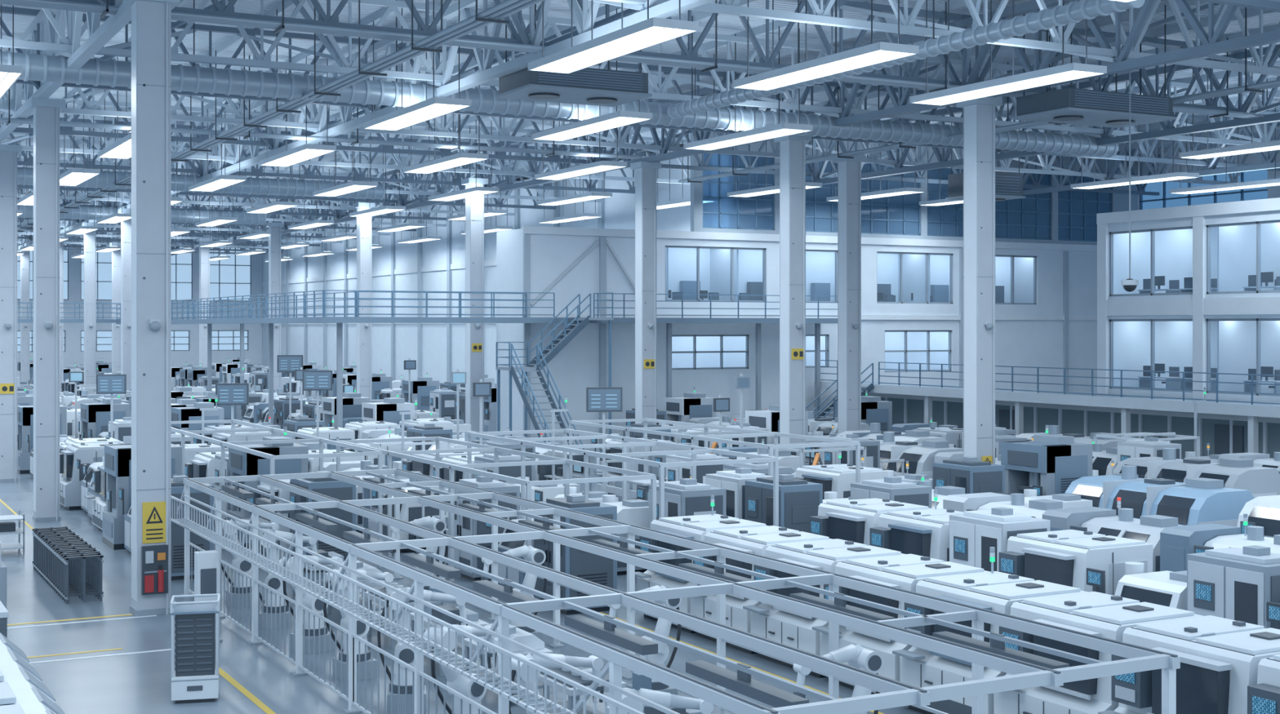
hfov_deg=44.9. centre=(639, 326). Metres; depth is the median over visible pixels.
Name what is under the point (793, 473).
machine
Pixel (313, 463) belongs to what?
machining center
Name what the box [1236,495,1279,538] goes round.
machine
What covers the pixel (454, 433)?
machine
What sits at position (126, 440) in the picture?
machine
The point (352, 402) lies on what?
press
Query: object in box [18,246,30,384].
structural column
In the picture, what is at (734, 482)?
machine
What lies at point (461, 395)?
cabinet
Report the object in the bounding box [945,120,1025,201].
unit
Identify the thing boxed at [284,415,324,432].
machine
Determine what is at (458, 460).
machining center
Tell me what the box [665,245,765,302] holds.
window
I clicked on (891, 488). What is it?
machine
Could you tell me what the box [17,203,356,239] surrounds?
roof truss
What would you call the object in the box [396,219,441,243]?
pendant lamp
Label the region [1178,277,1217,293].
office desk
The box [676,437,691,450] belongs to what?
machine
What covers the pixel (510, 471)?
machine
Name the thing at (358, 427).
machining center
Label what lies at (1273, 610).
machine
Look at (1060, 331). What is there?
wall
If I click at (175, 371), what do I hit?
press
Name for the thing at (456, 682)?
robot arm
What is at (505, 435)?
cnc lathe
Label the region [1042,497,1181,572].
cnc lathe
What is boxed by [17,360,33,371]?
press
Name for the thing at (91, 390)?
machining center
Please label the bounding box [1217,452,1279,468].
cnc lathe
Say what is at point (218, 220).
pendant lamp
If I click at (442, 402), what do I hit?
cabinet
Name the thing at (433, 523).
robot arm
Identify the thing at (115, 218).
pendant lamp
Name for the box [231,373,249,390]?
machining center
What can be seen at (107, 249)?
pendant lamp
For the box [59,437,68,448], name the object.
machine
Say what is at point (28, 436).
machine
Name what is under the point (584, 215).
pendant lamp
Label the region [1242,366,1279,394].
office desk
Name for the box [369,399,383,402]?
cell
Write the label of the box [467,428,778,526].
frame
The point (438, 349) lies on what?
wall
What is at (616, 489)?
machine
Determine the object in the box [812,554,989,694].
machining center
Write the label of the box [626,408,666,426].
machine
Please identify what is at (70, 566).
rack
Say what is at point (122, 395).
cell
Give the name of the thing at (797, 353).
aisle sign
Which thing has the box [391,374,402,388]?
machining center
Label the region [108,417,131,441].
machine
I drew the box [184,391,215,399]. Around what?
press
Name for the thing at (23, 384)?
machine
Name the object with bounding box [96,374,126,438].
display
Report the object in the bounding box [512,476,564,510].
machine
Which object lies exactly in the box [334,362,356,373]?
press
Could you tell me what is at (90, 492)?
machine
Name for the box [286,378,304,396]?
machining center
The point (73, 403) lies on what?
cnc lathe
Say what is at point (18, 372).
press
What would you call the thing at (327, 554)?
robot arm
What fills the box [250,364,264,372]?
cabinet
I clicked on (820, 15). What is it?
roof truss
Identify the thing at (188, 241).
roof truss
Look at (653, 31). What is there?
pendant lamp
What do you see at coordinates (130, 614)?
floor marking
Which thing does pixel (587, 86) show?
unit
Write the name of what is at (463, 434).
machine
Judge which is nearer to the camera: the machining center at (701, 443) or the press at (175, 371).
the machining center at (701, 443)
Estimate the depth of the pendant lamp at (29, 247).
125.22 m
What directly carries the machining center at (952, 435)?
on the floor
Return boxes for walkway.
[115,289,837,427]
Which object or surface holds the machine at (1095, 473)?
on the floor
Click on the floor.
(140, 683)
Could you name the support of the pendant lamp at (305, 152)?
hanging from the roof
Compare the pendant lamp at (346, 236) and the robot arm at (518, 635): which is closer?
the robot arm at (518, 635)
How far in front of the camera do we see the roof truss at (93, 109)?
63.12 m
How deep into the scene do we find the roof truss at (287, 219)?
109.98 m
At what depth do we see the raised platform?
61.22 m
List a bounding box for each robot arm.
[221,519,279,608]
[241,479,289,559]
[258,530,317,629]
[279,555,342,654]
[323,568,393,682]
[377,587,468,713]
[390,516,448,590]
[423,624,497,713]
[480,545,546,640]
[509,653,604,713]
[607,585,681,695]
[622,688,713,713]
[792,644,883,713]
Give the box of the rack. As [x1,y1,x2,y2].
[31,526,103,604]
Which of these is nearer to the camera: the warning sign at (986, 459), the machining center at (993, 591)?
the machining center at (993, 591)
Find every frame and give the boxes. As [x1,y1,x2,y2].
[171,419,382,568]
[171,468,1180,713]
[336,436,656,582]
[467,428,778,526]
[568,417,860,499]
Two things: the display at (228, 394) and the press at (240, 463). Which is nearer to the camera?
the press at (240, 463)
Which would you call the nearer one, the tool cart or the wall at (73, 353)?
the tool cart
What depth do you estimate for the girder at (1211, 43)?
50.46 m
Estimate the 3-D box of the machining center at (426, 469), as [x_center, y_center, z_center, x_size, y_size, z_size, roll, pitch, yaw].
[-6.341,4.960,48.913,2.200,2.080,2.087,0,0,-28]
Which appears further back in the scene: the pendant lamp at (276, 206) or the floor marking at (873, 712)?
the pendant lamp at (276, 206)
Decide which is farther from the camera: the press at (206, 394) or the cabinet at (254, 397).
the cabinet at (254, 397)
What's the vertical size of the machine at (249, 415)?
1.750 m
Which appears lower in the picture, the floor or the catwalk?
the floor
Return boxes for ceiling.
[0,0,1279,229]
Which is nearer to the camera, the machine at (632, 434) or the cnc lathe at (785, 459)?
the cnc lathe at (785, 459)
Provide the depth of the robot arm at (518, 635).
24.66 m
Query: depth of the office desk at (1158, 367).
64.91 m
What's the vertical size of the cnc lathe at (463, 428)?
1.980 m
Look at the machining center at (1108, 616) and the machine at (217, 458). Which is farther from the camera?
the machine at (217, 458)
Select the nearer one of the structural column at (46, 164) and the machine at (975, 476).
the machine at (975, 476)
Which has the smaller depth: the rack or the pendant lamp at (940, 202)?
the rack
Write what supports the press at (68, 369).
on the floor
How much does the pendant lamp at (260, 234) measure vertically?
3.340 m
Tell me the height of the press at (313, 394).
3.150 m
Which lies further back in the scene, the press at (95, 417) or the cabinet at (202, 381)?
the cabinet at (202, 381)
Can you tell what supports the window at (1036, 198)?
in the wall at (1060, 331)
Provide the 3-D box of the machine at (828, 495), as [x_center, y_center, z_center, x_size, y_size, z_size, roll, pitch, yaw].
[5.068,5.125,39.045,1.530,1.750,1.865,0,0,-28]
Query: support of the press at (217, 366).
on the floor
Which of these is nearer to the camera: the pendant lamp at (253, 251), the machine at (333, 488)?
the machine at (333, 488)
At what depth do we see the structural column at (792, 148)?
56.22 m
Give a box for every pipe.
[0,0,1266,119]
[0,47,642,159]
[17,0,543,235]
[678,7,1279,182]
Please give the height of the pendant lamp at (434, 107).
3.340 m
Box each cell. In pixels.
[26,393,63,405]
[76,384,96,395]
[116,393,131,399]
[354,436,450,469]
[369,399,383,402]
[661,431,757,454]
[757,442,866,467]
[1093,432,1199,457]
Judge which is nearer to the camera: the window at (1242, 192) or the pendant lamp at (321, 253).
the window at (1242, 192)
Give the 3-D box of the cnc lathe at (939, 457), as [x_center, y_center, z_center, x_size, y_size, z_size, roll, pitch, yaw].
[11.019,5.010,49.876,1.630,1.980,3.122,0,0,-28]
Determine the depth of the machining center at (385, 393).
97.28 m
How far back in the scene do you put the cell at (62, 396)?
85.29 m
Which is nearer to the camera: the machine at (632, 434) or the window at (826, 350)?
the machine at (632, 434)
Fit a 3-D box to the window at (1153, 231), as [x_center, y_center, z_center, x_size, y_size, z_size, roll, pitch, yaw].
[20.802,-2.600,62.896,0.140,2.700,4.600,0,0,-28]
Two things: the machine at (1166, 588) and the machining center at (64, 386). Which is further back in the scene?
the machining center at (64, 386)
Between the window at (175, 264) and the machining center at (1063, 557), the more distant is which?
the window at (175, 264)
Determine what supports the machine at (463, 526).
on the floor
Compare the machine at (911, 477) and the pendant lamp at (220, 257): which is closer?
the machine at (911, 477)
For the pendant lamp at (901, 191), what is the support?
hanging from the ceiling
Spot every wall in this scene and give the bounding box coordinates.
[17,226,262,368]
[261,151,733,383]
[496,130,1137,453]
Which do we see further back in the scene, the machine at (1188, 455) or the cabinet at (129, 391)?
the cabinet at (129, 391)
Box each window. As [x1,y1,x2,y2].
[17,247,68,300]
[17,330,65,352]
[80,244,111,300]
[80,330,111,351]
[171,246,192,301]
[171,330,189,351]
[209,247,251,301]
[212,330,248,351]
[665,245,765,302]
[671,334,748,369]
[702,154,773,230]
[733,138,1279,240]
[805,162,837,232]
[805,249,837,302]
[805,334,828,368]
[861,163,919,235]
[876,251,952,304]
[884,330,951,372]
[927,168,963,236]
[995,172,1051,239]
[995,254,1036,304]
[1057,175,1112,241]
[1109,226,1192,296]
[1109,319,1192,392]
[1139,171,1267,209]
[1206,219,1279,294]
[1206,318,1279,396]
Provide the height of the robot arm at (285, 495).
2.080 m
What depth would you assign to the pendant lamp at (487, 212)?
87.29 m
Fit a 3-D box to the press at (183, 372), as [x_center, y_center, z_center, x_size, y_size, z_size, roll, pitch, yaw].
[-34.622,4.425,119.991,1.910,3.150,1.832,0,0,-28]
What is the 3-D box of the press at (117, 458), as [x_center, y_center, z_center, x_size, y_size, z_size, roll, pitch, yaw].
[-13.790,4.425,42.760,1.910,3.150,1.832,0,0,-28]
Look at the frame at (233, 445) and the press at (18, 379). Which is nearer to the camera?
the frame at (233, 445)
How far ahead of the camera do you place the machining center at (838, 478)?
42.76 m
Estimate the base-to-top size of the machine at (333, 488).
2.400 m
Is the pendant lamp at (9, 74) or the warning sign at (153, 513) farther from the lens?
the pendant lamp at (9, 74)
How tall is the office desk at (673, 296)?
1.300 m
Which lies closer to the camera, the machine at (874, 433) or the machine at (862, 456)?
the machine at (862, 456)
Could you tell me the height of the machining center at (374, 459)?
2.450 m
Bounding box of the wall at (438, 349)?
[261,151,733,383]
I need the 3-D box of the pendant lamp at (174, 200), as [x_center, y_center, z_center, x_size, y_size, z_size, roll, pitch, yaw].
[-24.846,-7.930,80.043,1.100,3.340,6.360,0,0,-28]
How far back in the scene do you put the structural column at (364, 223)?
87.84 m
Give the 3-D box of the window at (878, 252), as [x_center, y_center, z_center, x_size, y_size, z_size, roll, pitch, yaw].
[14.464,-2.550,81.825,5.100,2.700,0.140,0,0,-28]
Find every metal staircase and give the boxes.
[495,292,613,450]
[805,363,874,420]
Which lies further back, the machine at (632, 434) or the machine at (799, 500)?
the machine at (632, 434)
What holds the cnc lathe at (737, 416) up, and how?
on the floor
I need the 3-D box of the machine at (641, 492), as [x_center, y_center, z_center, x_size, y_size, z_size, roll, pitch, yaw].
[1.019,4.975,40.975,1.530,2.050,1.865,0,0,-28]
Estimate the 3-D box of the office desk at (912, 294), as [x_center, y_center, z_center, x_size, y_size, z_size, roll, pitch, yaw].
[15.180,-1.150,83.552,1.600,1.300,1.300,0,0,-28]
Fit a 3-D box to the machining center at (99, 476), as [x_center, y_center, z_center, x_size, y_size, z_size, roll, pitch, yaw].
[-15.122,4.775,45.862,2.200,2.450,2.087,0,0,-28]
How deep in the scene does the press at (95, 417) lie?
65.49 m
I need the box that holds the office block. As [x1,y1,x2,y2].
[866,197,1279,459]
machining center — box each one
[59,437,124,477]
[59,442,119,510]
[61,378,71,391]
[66,382,75,393]
[66,408,80,437]
[74,387,96,395]
[84,461,106,530]
[171,386,206,395]
[176,443,228,463]
[184,451,228,524]
[194,424,253,444]
[208,431,271,448]
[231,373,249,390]
[281,376,294,393]
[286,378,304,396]
[294,416,355,449]
[308,436,364,472]
[342,426,415,469]
[343,421,399,439]
[377,388,402,402]
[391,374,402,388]
[399,409,453,431]
[402,452,479,476]
[414,409,438,419]
[433,441,487,482]
[594,437,676,499]
[620,480,658,501]
[635,495,768,633]
[661,424,691,443]
[680,428,719,453]
[689,525,831,654]
[730,417,745,425]
[742,538,904,678]
[793,449,887,499]
[809,498,929,546]
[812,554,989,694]
[869,489,963,562]
[892,546,1088,713]
[912,426,961,448]
[993,591,1202,713]
[998,529,1152,595]
[1097,615,1279,713]
[1247,654,1279,713]
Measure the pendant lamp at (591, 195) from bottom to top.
3.340 m
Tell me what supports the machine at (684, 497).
on the floor
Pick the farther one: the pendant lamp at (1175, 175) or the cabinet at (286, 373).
the cabinet at (286, 373)
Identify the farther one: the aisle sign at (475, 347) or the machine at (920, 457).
the aisle sign at (475, 347)
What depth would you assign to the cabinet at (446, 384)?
102.42 m
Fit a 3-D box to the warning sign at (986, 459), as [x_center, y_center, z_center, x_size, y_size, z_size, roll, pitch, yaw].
[10.574,4.175,47.200,0.400,0.450,0.040,0,0,-28]
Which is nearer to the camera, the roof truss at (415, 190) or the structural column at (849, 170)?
the structural column at (849, 170)
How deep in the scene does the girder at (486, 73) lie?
46.43 m
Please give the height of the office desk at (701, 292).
1.300 m
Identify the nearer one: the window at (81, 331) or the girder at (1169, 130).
the girder at (1169, 130)
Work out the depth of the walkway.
72.28 m
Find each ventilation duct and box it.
[0,0,1119,157]
[17,120,385,199]
[17,200,266,226]
[666,0,1144,118]
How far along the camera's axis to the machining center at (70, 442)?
53.74 m
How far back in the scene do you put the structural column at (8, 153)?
59.77 m
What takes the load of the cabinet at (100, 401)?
on the floor
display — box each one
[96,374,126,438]
[215,383,248,441]
[277,355,302,419]
[302,370,332,437]
[586,386,622,492]
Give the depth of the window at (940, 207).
82.68 m
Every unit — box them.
[495,4,652,106]
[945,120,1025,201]
[1012,4,1177,128]
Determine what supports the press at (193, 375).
on the floor
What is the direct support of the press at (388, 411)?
on the floor
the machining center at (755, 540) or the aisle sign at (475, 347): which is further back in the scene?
the aisle sign at (475, 347)
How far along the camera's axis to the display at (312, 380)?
57.98 m
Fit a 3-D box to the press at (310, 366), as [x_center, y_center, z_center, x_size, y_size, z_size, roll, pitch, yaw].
[-28.483,4.425,132.841,1.910,3.150,1.832,0,0,-28]
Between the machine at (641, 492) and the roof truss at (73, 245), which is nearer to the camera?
the machine at (641, 492)
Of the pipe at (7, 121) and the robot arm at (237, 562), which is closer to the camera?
the robot arm at (237, 562)
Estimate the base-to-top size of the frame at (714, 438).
2.900 m
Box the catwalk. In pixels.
[17,302,257,383]
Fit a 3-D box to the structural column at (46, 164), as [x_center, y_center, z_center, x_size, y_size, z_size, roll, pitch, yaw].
[-18.366,-0.500,47.993,0.980,13.000,1.057,0,0,-28]
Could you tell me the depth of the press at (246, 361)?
153.68 m
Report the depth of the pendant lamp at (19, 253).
133.58 m
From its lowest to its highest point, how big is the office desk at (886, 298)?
1.300 m
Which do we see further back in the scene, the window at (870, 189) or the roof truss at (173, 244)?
the roof truss at (173, 244)
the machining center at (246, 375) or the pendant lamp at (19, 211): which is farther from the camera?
the machining center at (246, 375)
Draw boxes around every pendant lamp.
[0,4,22,99]
[17,133,33,205]
[17,209,22,216]
[17,219,24,256]
[19,244,33,250]
[59,92,100,186]
[59,199,68,241]
[65,200,97,234]
[71,235,84,257]
[96,159,131,223]
[96,223,120,252]
[97,56,131,159]
[171,135,182,204]
[171,194,191,236]
[171,224,195,253]
[187,102,246,191]
[195,168,237,226]
[199,201,232,247]
[209,231,230,260]
[235,249,266,255]
[239,197,274,239]
[245,146,297,213]
[259,57,336,166]
[264,237,293,262]
[281,201,309,248]
[288,168,334,229]
[301,218,334,256]
[312,111,377,196]
[320,201,356,241]
[345,206,382,250]
[349,148,405,216]
[363,0,471,130]
[376,173,426,231]
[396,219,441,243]
[402,69,488,173]
[428,119,499,201]
[446,153,506,220]
[460,177,512,234]
[528,0,698,73]
[532,8,652,141]
[533,120,626,180]
[536,137,612,205]
[537,158,602,223]
[644,141,717,209]
[683,26,813,150]
[727,138,822,197]
[732,0,919,90]
[826,141,924,201]
[910,0,1106,105]
[919,147,1010,205]
[1070,111,1199,189]
[1108,0,1136,2]
[1168,107,1279,194]
[1178,58,1279,159]
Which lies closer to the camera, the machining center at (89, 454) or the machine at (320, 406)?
the machining center at (89, 454)
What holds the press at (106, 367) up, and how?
on the floor
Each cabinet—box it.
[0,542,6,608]
[0,600,8,638]
[17,386,31,394]
[75,364,84,370]
[93,395,110,403]
[99,396,128,404]
[119,388,131,400]
[141,544,168,595]
[169,593,220,704]
[176,374,180,386]
[198,374,219,386]
[240,390,262,421]
[246,363,253,373]
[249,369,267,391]
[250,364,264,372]
[262,366,268,373]
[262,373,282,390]
[274,395,305,429]
[285,372,294,377]
[429,387,456,419]
[440,380,459,393]
[454,391,465,423]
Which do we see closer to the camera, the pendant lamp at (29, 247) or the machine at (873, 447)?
the machine at (873, 447)
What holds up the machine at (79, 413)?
on the floor
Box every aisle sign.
[0,383,14,394]
[471,343,482,351]
[644,359,654,368]
[791,348,803,359]
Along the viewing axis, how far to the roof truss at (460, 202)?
90.76 m
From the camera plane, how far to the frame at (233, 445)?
41.97 m
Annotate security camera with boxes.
[1121,71,1138,292]
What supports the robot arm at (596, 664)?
on the floor
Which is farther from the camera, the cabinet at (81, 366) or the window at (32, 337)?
the window at (32, 337)
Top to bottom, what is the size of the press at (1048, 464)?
3.150 m
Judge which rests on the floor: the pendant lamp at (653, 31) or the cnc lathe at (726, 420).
the cnc lathe at (726, 420)
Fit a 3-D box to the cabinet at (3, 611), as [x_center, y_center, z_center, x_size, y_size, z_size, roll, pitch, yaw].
[-11.391,5.275,26.407,1.040,1.450,1.340,0,0,-28]
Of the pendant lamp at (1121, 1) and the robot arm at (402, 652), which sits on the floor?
the robot arm at (402, 652)
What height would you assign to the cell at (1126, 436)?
2.280 m
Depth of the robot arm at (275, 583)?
30.86 m
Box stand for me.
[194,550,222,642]
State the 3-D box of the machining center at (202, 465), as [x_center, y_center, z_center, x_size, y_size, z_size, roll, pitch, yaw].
[-13.018,4.960,48.063,2.200,2.080,2.087,0,0,-28]
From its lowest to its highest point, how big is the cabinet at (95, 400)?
2.400 m
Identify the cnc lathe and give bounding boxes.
[59,391,75,399]
[66,402,75,409]
[200,382,222,391]
[235,417,284,436]
[253,397,283,425]
[302,397,320,404]
[317,460,387,533]
[342,417,363,428]
[361,427,406,439]
[362,471,448,553]
[416,417,471,433]
[475,426,526,440]
[532,433,563,480]
[688,416,733,425]
[714,418,739,426]
[714,439,799,472]
[730,415,745,418]
[891,417,957,432]
[902,471,964,509]
[934,451,1000,465]
[942,492,1062,519]
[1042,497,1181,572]
[1092,437,1117,475]
[1160,514,1279,572]
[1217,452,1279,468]
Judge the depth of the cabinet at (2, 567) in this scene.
32.18 m
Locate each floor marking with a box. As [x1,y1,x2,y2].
[0,499,33,529]
[7,613,133,626]
[7,615,156,629]
[26,648,122,658]
[28,648,171,664]
[219,667,275,713]
[599,612,883,713]
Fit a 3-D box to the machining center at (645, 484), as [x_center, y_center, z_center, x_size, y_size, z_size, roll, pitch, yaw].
[0.051,5.130,42.921,1.000,1.740,1.800,0,0,-28]
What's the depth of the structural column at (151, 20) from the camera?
32.22 m
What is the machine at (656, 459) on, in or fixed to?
on the floor
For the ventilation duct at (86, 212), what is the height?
3.435 m
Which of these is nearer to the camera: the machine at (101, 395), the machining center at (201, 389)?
the machine at (101, 395)
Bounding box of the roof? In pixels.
[0,0,1279,249]
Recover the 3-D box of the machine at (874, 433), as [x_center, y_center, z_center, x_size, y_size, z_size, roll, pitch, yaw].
[9.302,4.875,58.743,2.270,2.250,4.642,0,0,-28]
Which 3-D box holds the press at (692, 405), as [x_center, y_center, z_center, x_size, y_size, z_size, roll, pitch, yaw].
[2.229,4.425,71.692,1.910,3.150,1.832,0,0,-28]
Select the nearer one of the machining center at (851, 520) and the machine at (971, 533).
the machine at (971, 533)
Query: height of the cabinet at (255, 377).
2.400 m
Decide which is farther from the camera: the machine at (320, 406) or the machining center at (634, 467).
the machine at (320, 406)
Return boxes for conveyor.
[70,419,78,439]
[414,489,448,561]
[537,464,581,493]
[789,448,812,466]
[880,459,904,475]
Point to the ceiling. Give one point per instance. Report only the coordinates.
(225, 45)
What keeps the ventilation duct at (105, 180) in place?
hanging from the roof
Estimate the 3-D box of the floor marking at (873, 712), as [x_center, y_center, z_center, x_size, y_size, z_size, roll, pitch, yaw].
[4.120,5.997,23.236,0.100,0.006,21.000,0,0,-28]
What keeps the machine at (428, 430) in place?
on the floor
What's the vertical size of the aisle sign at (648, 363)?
0.400 m
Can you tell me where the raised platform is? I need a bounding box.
[813,360,1279,453]
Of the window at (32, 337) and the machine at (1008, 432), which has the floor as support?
the machine at (1008, 432)
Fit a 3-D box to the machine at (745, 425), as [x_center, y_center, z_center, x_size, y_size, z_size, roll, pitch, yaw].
[3.845,4.800,57.726,1.260,2.400,1.635,0,0,-28]
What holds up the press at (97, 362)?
on the floor
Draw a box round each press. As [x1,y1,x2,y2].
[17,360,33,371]
[17,371,20,377]
[17,377,20,386]
[17,386,33,405]
[17,404,66,474]
[30,363,33,382]
[63,362,80,382]
[74,365,104,389]
[80,394,130,438]
[96,358,104,364]
[96,362,111,373]
[102,444,182,550]
[128,398,176,417]
[171,361,191,389]
[171,382,199,403]
[171,392,195,407]
[171,395,223,441]
[179,363,202,386]
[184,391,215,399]
[186,367,215,386]
[193,393,240,425]
[212,358,232,383]
[222,361,247,383]
[226,426,308,548]
[227,357,249,364]
[302,359,321,370]
[304,365,333,399]
[320,366,352,399]
[321,386,369,427]
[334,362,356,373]
[342,371,356,392]
[361,391,414,424]
[372,369,391,402]
[401,373,439,411]
[458,374,494,392]
[484,383,496,431]
[663,386,715,424]
[745,404,808,461]
[835,390,892,431]
[1000,425,1092,496]
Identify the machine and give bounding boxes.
[0,632,65,713]
[20,381,32,390]
[26,434,73,477]
[28,374,33,388]
[59,391,100,408]
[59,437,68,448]
[76,456,104,512]
[78,412,81,439]
[83,464,98,519]
[88,429,108,438]
[93,391,116,397]
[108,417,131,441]
[119,474,176,553]
[122,435,195,444]
[171,431,193,444]
[171,475,213,580]
[214,452,230,526]
[240,402,260,423]
[251,386,276,394]
[262,388,306,403]
[280,409,302,429]
[283,434,327,450]
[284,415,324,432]
[289,471,355,573]
[302,400,321,418]
[314,404,322,421]
[406,423,452,450]
[428,431,490,453]
[448,475,519,581]
[452,431,462,439]
[455,433,464,439]
[474,451,534,484]
[482,436,535,480]
[484,515,533,595]
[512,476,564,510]
[533,494,617,614]
[534,486,618,502]
[544,450,591,491]
[591,433,619,476]
[597,459,636,502]
[601,494,648,575]
[622,422,671,441]
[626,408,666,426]
[636,474,691,500]
[648,478,726,528]
[654,457,666,481]
[666,453,728,484]
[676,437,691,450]
[705,467,771,519]
[721,422,768,447]
[723,462,791,475]
[745,474,822,533]
[791,469,795,477]
[805,447,818,465]
[808,411,870,435]
[808,424,839,461]
[822,434,879,468]
[822,491,850,503]
[835,422,946,444]
[850,476,931,508]
[861,455,882,469]
[873,431,963,479]
[883,461,932,482]
[932,457,1004,493]
[949,507,1049,572]
[961,424,1015,448]
[995,431,1026,457]
[996,488,1092,508]
[1016,425,1126,450]
[1065,465,1254,527]
[1086,562,1186,610]
[1092,460,1137,477]
[1113,448,1279,497]
[1117,436,1181,463]
[1184,443,1220,462]
[1186,545,1279,629]
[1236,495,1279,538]
[1266,601,1279,630]
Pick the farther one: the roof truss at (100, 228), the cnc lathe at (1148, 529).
the roof truss at (100, 228)
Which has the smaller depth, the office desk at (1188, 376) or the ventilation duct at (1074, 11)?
the ventilation duct at (1074, 11)
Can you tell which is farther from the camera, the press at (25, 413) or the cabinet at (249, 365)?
the cabinet at (249, 365)
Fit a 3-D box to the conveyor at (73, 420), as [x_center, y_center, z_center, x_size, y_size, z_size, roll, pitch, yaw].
[-25.308,5.140,70.741,0.960,1.720,3.000,0,0,-28]
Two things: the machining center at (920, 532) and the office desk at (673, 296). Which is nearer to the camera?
the machining center at (920, 532)
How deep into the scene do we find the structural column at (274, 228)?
104.57 m
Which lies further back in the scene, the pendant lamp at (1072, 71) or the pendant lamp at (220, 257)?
the pendant lamp at (220, 257)
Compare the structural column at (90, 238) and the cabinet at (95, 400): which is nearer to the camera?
the cabinet at (95, 400)
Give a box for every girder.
[0,0,131,142]
[17,0,715,250]
[171,0,1279,255]
[805,44,1279,184]
[1000,109,1279,195]
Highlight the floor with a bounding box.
[0,456,923,713]
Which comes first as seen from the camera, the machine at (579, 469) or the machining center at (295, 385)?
the machine at (579, 469)
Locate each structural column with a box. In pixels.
[0,144,22,482]
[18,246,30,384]
[27,97,65,522]
[59,234,66,392]
[81,222,98,384]
[109,242,120,374]
[118,208,131,390]
[122,0,179,617]
[196,238,212,367]
[266,222,284,392]
[353,202,375,402]
[461,177,488,432]
[630,161,661,424]
[773,134,811,465]
[832,155,866,433]
[955,96,1002,464]
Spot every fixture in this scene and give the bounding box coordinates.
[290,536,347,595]
[324,560,388,619]
[364,582,427,650]
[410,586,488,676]
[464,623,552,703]
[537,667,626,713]
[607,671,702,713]
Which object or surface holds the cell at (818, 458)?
on the floor
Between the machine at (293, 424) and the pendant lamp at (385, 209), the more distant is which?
the pendant lamp at (385, 209)
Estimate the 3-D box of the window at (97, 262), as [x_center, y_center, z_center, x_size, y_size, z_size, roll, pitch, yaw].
[-53.188,-5.400,154.454,4.900,5.600,0.140,0,0,-28]
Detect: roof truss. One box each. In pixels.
[0,0,1279,145]
[0,5,1279,171]
[0,46,1248,184]
[0,84,1159,195]
[1,114,653,193]
[11,94,714,185]
[11,132,603,202]
[17,145,555,209]
[17,157,515,215]
[17,185,465,221]
[17,188,416,231]
[17,193,389,235]
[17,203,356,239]
[17,214,341,243]
[17,219,319,246]
[17,220,300,249]
[20,188,446,226]
[60,0,1279,114]
[63,223,282,252]
[63,227,265,254]
[603,0,1279,75]
[1196,0,1279,12]
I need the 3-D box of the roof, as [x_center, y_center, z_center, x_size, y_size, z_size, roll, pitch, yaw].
[-20.232,-8.400,86.449,67.716,2.316,134.496,0,0,-28]
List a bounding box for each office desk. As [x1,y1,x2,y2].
[668,289,682,299]
[699,290,719,300]
[738,293,750,300]
[877,293,895,302]
[911,293,933,302]
[1137,275,1179,293]
[1137,363,1181,389]
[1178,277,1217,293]
[1178,366,1217,391]
[1242,271,1279,291]
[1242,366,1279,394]
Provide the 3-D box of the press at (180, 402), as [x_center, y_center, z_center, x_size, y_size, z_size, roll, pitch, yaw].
[-19.591,4.425,65.749,1.910,3.150,1.832,0,0,-28]
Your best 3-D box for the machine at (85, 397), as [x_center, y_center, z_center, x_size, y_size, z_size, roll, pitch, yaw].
[-32.195,4.875,89.180,2.270,2.250,4.642,0,0,-28]
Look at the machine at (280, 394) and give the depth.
91.16 m
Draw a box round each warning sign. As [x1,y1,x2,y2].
[142,501,165,543]
[982,456,992,463]
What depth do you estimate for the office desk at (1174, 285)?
64.93 m
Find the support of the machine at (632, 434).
on the floor
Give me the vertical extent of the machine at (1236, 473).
2.250 m
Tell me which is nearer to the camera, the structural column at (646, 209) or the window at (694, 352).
the structural column at (646, 209)
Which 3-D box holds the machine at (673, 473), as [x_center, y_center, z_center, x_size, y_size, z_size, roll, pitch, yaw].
[1.657,4.800,45.335,1.260,2.400,1.635,0,0,-28]
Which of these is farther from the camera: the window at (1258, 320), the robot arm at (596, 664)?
the window at (1258, 320)
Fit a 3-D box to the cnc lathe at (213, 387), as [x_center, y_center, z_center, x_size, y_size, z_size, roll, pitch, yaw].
[-29.297,4.915,106.611,1.630,2.170,3.122,0,0,-28]
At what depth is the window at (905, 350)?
82.20 m
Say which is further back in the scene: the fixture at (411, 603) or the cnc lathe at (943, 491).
the cnc lathe at (943, 491)
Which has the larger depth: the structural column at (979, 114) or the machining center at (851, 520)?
the structural column at (979, 114)
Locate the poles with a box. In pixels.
[68,358,1206,479]
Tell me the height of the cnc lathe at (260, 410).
2.170 m
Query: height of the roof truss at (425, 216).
2.288 m
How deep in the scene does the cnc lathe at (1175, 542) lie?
31.48 m
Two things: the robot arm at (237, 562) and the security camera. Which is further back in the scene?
the security camera
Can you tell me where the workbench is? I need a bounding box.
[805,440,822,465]
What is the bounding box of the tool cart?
[0,511,24,554]

